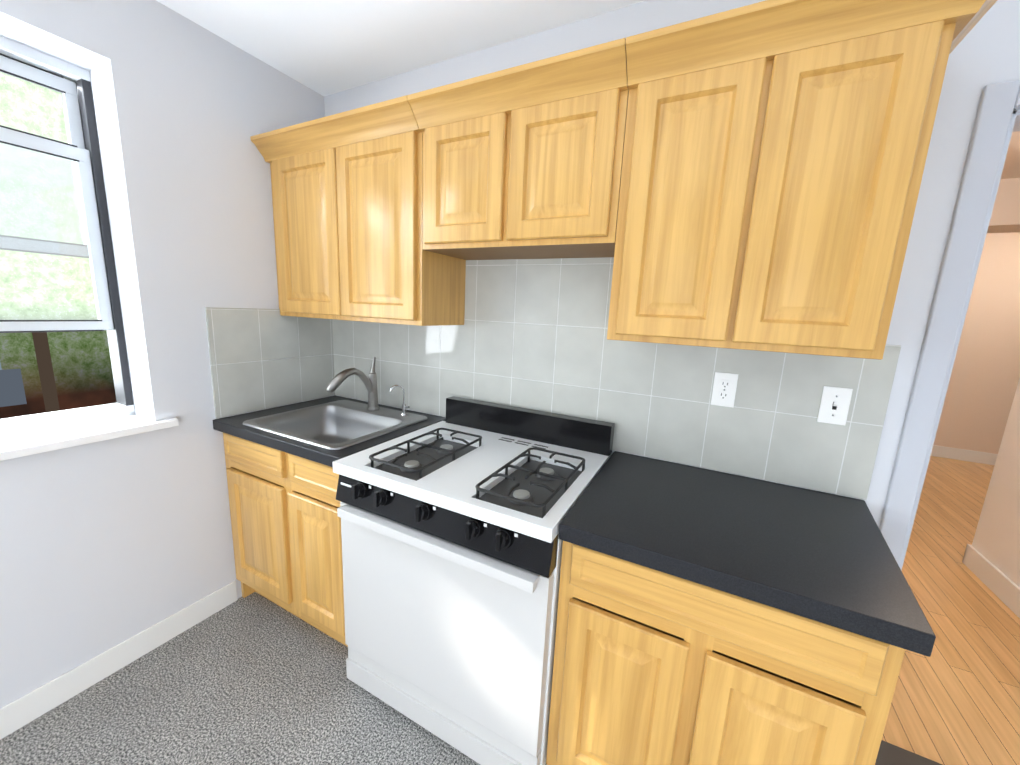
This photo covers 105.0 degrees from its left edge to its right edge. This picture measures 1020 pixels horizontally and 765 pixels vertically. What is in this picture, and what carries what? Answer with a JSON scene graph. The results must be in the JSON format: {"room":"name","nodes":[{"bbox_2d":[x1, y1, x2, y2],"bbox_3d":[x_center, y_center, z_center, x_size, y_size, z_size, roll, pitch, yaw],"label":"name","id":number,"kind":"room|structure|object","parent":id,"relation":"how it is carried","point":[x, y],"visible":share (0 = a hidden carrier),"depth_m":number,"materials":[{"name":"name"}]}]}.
{"room":"kitchen","nodes":[
{"label":"kitchen","id":0,"kind":"room"},
{"bbox_2d":[0,0,334,707],"bbox_3d":[-1.898,-0.027,0.837,0.320,2.470,3.300,8,12,26],"label":"wall","id":1,"kind":"structure","parent":0,"point":[105,545],"depth_m":1.50,"materials":[{"name":"white paint"}]},
{"bbox_2d":[0,36,134,432],"bbox_3d":[-1.765,-0.431,1.113,0.092,1.245,0.920,8,12,26],"label":"window","id":2,"kind":"structure","parent":1,"relation":"in","point":[70,82],"depth_m":1.41,"materials":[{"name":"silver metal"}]},
{"bbox_2d":[0,72,97,319],"bbox_3d":[-1.756,-0.571,1.086,0.035,0.800,0.810,8,12,26],"label":"window panel","id":3,"kind":"object","parent":2,"relation":"attached to","point":[9,201],"visible":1,"depth_m":1.35,"materials":[{"name":"clear glass"}]},
{"bbox_2d":[0,415,178,460],"bbox_3d":[-1.664,0.222,1.165,0.205,0.028,1.040,8,12,26],"label":"window sill","id":4,"kind":"structure","parent":1,"relation":"attached to","point":[33,442],"depth_m":1.36,"materials":[{"name":"white paint"}]},
{"bbox_2d":[0,581,237,739],"bbox_3d":[-1.943,1.197,0.714,0.009,0.105,2.695,8,12,26],"label":"baseboard","id":5,"kind":"structure","parent":1,"relation":"attached to","point":[20,712],"depth_m":1.49,"materials":[{"name":"white wood"}]},
{"bbox_2d":[205,307,334,418],"bbox_3d":[-1.144,-0.121,1.950,0.008,0.483,0.614,8,12,26],"label":"backsplash","id":6,"kind":"structure","parent":1,"relation":"attached to","point":[261,359],"depth_m":1.88,"materials":[{"name":"tile"}]},
{"bbox_2d":[0,592,479,764],"bbox_3d":[-0.268,1.468,0.171,4.170,0.080,3.400,8,12,26],"label":"floor","id":7,"kind":"structure","parent":0,"point":[255,678],"depth_m":1.39,"materials":[{"name":"grey carpet"}]},
{"bbox_2d":[223,433,347,646],"bbox_3d":[-0.821,0.639,1.903,0.803,0.869,0.608,8,12,26],"label":"base cabinet","id":8,"kind":"object","parent":7,"relation":"on","point":[286,530],"visible":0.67,"depth_m":1.61,"materials":[{"name":"brown wood"}]},
{"bbox_2d":[213,395,445,466],"bbox_3d":[-0.802,0.190,1.816,0.805,0.044,0.634,8,12,26],"label":"countertop","id":9,"kind":"structure","parent":8,"relation":"on","point":[233,426],"depth_m":1.60,"materials":[{"name":"laminate"}]},
{"bbox_2d":[243,400,426,449],"bbox_3d":[-0.776,0.243,1.794,0.600,0.158,0.540,8,12,26],"label":"sink basin","id":10,"kind":"object","parent":9,"relation":"in","point":[338,424],"visible":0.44,"depth_m":1.91,"materials":[{"name":"grey metal"}]},
{"bbox_2d":[326,357,379,409],"bbox_3d":[-0.734,0.020,1.850,0.063,0.262,0.281,8,12,26],"label":"faucet","id":11,"kind":"object","parent":9,"relation":"on","point":[369,382],"visible":1,"depth_m":1.91,"materials":[{"name":"silver metal"}]},
{"bbox_2d":[389,384,409,415],"bbox_3d":[-0.518,0.085,1.853,0.065,0.153,0.086,8,12,26],"label":"filter faucet","id":12,"kind":"object","parent":9,"relation":"on","point":[404,411],"visible":1,"depth_m":1.87,"materials":[{"name":"silver metal"}]},
{"bbox_2d":[333,396,614,764],"bbox_3d":[-0.123,0.664,1.491,0.794,1.032,0.678,8,12,26],"label":"gas range","id":13,"kind":"object","parent":7,"relation":"on","point":[452,544],"visible":1,"depth_m":1.23,"materials":[{"name":"white metal"}]},
{"bbox_2d":[546,541,905,764],"bbox_3d":[0.556,0.829,1.215,0.683,0.869,0.608,8,12,26],"label":"base cabinet","id":14,"kind":"object","parent":7,"relation":"on","point":[652,666],"visible":0.75,"depth_m":0.92,"materials":[{"name":"brown wood"}]},
{"bbox_2d":[558,451,935,656],"bbox_3d":[0.612,0.384,1.110,0.771,0.044,0.634,8,12,26],"label":"countertop","id":15,"kind":"structure","parent":14,"relation":"on","point":[825,558],"depth_m":0.96,"materials":[{"name":"stone"}]},
{"bbox_2d":[156,0,1019,178],"bbox_3d":[2.325,-1.189,1.079,7.320,0.100,8.120,8,12,26],"label":"ceiling","id":16,"kind":"structure","parent":0,"point":[325,47],"depth_m":1.49,"materials":[{"name":"white paint"}]},
{"bbox_2d":[324,0,1019,526],"bbox_3d":[0.594,-0.034,1.484,4.170,2.470,0.120,8,12,26],"label":"wall","id":17,"kind":"structure","parent":0,"point":[984,54],"depth_m":1.12,"materials":[{"name":"white paint"}]},
{"bbox_2d":[250,95,465,325],"bbox_3d":[-0.670,-0.669,1.752,0.887,0.771,0.384,8,12,26],"label":"upper cabinet","id":18,"kind":"object","parent":17,"relation":"attached to","point":[347,194],"visible":0.98,"depth_m":1.59,"materials":[{"name":"brown wood"}]},
{"bbox_2d":[407,38,628,259],"bbox_3d":[0.051,-0.711,1.369,0.720,0.486,0.384,8,12,26],"label":"upper cabinet","id":19,"kind":"object","parent":17,"relation":"attached to","point":[524,161],"visible":0.96,"depth_m":1.22,"materials":[{"name":"brown wood"}]},
{"bbox_2d":[332,257,900,499],"bbox_3d":[0.059,-0.147,1.672,2.385,0.743,0.008,8,12,26],"label":"backsplash","id":20,"kind":"structure","parent":17,"relation":"attached to","point":[530,334],"depth_m":1.50,"materials":[{"name":"tile"}]},
{"bbox_2d":[711,372,738,407],"bbox_3d":[0.733,0.025,1.338,0.070,0.115,0.008,8,12,26],"label":"duplex electrical outlet","id":21,"kind":"object","parent":20,"relation":"attached to","point":[724,389],"visible":1,"depth_m":1.34,"materials":[{"name":"white plastic"}]},
{"bbox_2d":[817,386,852,425],"bbox_3d":[0.999,0.072,1.202,0.070,0.115,0.016,8,12,26],"label":"toggle light switch","id":22,"kind":"object","parent":20,"relation":"attached to","point":[834,405],"visible":1,"depth_m":1.20,"materials":[{"name":"white plastic"}]},
{"bbox_2d":[607,0,996,359],"bbox_3d":[0.690,-0.482,1.073,0.730,0.771,0.384,8,12,26],"label":"upper cabinet","id":23,"kind":"object","parent":17,"relation":"attached to","point":[775,152],"visible":1,"depth_m":0.94,"materials":[{"name":"brown wood"}]},
{"bbox_2d":[879,80,1019,570],"bbox_3d":[1.629,0.318,0.991,1.030,2.050,0.138,8,12,26],"label":"door frame","id":24,"kind":"structure","parent":17,"relation":"attached to","point":[997,123],"depth_m":1.06,"materials":[{"name":"grey paint"}]},
{"bbox_2d":[875,740,942,764],"bbox_3d":[1.586,1.359,1.192,0.910,0.088,0.120,8,12,26],"label":"floor","id":25,"kind":"structure","parent":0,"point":[890,754],"depth_m":1.33,"materials":[{"name":"grey"}]},
{"bbox_2d":[882,456,1019,764],"bbox_3d":[3.756,1.150,2.874,5.800,0.080,4.880,8,12,26],"label":"floor","id":26,"kind":"structure","parent":0,"point":[956,699],"depth_m":1.80,"materials":[{"name":"brown wood"}]},
{"bbox_2d":[933,234,1019,453],"bbox_3d":[4.721,-0.407,4.512,5.920,2.470,0.120,8,12,26],"label":"wall","id":27,"kind":"structure","parent":0,"point":[981,390],"depth_m":4.23,"materials":[{"name":"beige paint"}]},
{"bbox_2d":[931,445,997,464],"bbox_3d":[4.691,0.759,4.640,5.800,0.130,0.015,8,12,26],"label":"baseboard","id":28,"kind":"structure","parent":27,"relation":"attached to","point":[937,451],"depth_m":4.41,"materials":[{"name":"white paint"}]},
{"bbox_2d":[972,378,1019,552],"bbox_3d":[4.458,0.154,1.413,3.500,2.470,0.120,8,12,26],"label":"wall","id":29,"kind":"structure","parent":0,"point":[1009,436],"depth_m":2.31,"materials":[{"name":"white paint"}]},
{"bbox_2d":[980,426,1019,587],"bbox_3d":[2.573,0.067,1.425,0.120,2.470,1.560,8,12,26],"label":"wall","id":30,"kind":"structure","parent":0,"point":[996,542],"depth_m":2.20,"materials":[{"name":"white paint"}]},
{"bbox_2d":[962,544,1019,617],"bbox_3d":[2.491,1.198,1.725,0.015,0.130,1.650,8,12,26],"label":"baseboard","id":31,"kind":"structure","parent":30,"relation":"attached to","point":[1001,586],"depth_m":2.21,"materials":[{"name":"white paint"}]},
{"bbox_2d":[986,178,1019,237],"bbox_3d":[3.925,-1.188,2.569,5.800,0.300,0.300,8,12,26],"label":"wall","id":32,"kind":"structure","parent":0,"point":[1005,217],"depth_m":2.68,"materials":[{"name":"beige paint"}]},
{"label":"outside","id":33,"kind":"structure","parent":0,"visible":0},
{"bbox_2d":[0,72,116,418],"bbox_3d":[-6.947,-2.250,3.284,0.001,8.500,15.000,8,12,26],"label":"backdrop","id":34,"kind":"structure","parent":33,"point":[43,372],"depth_m":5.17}
]}

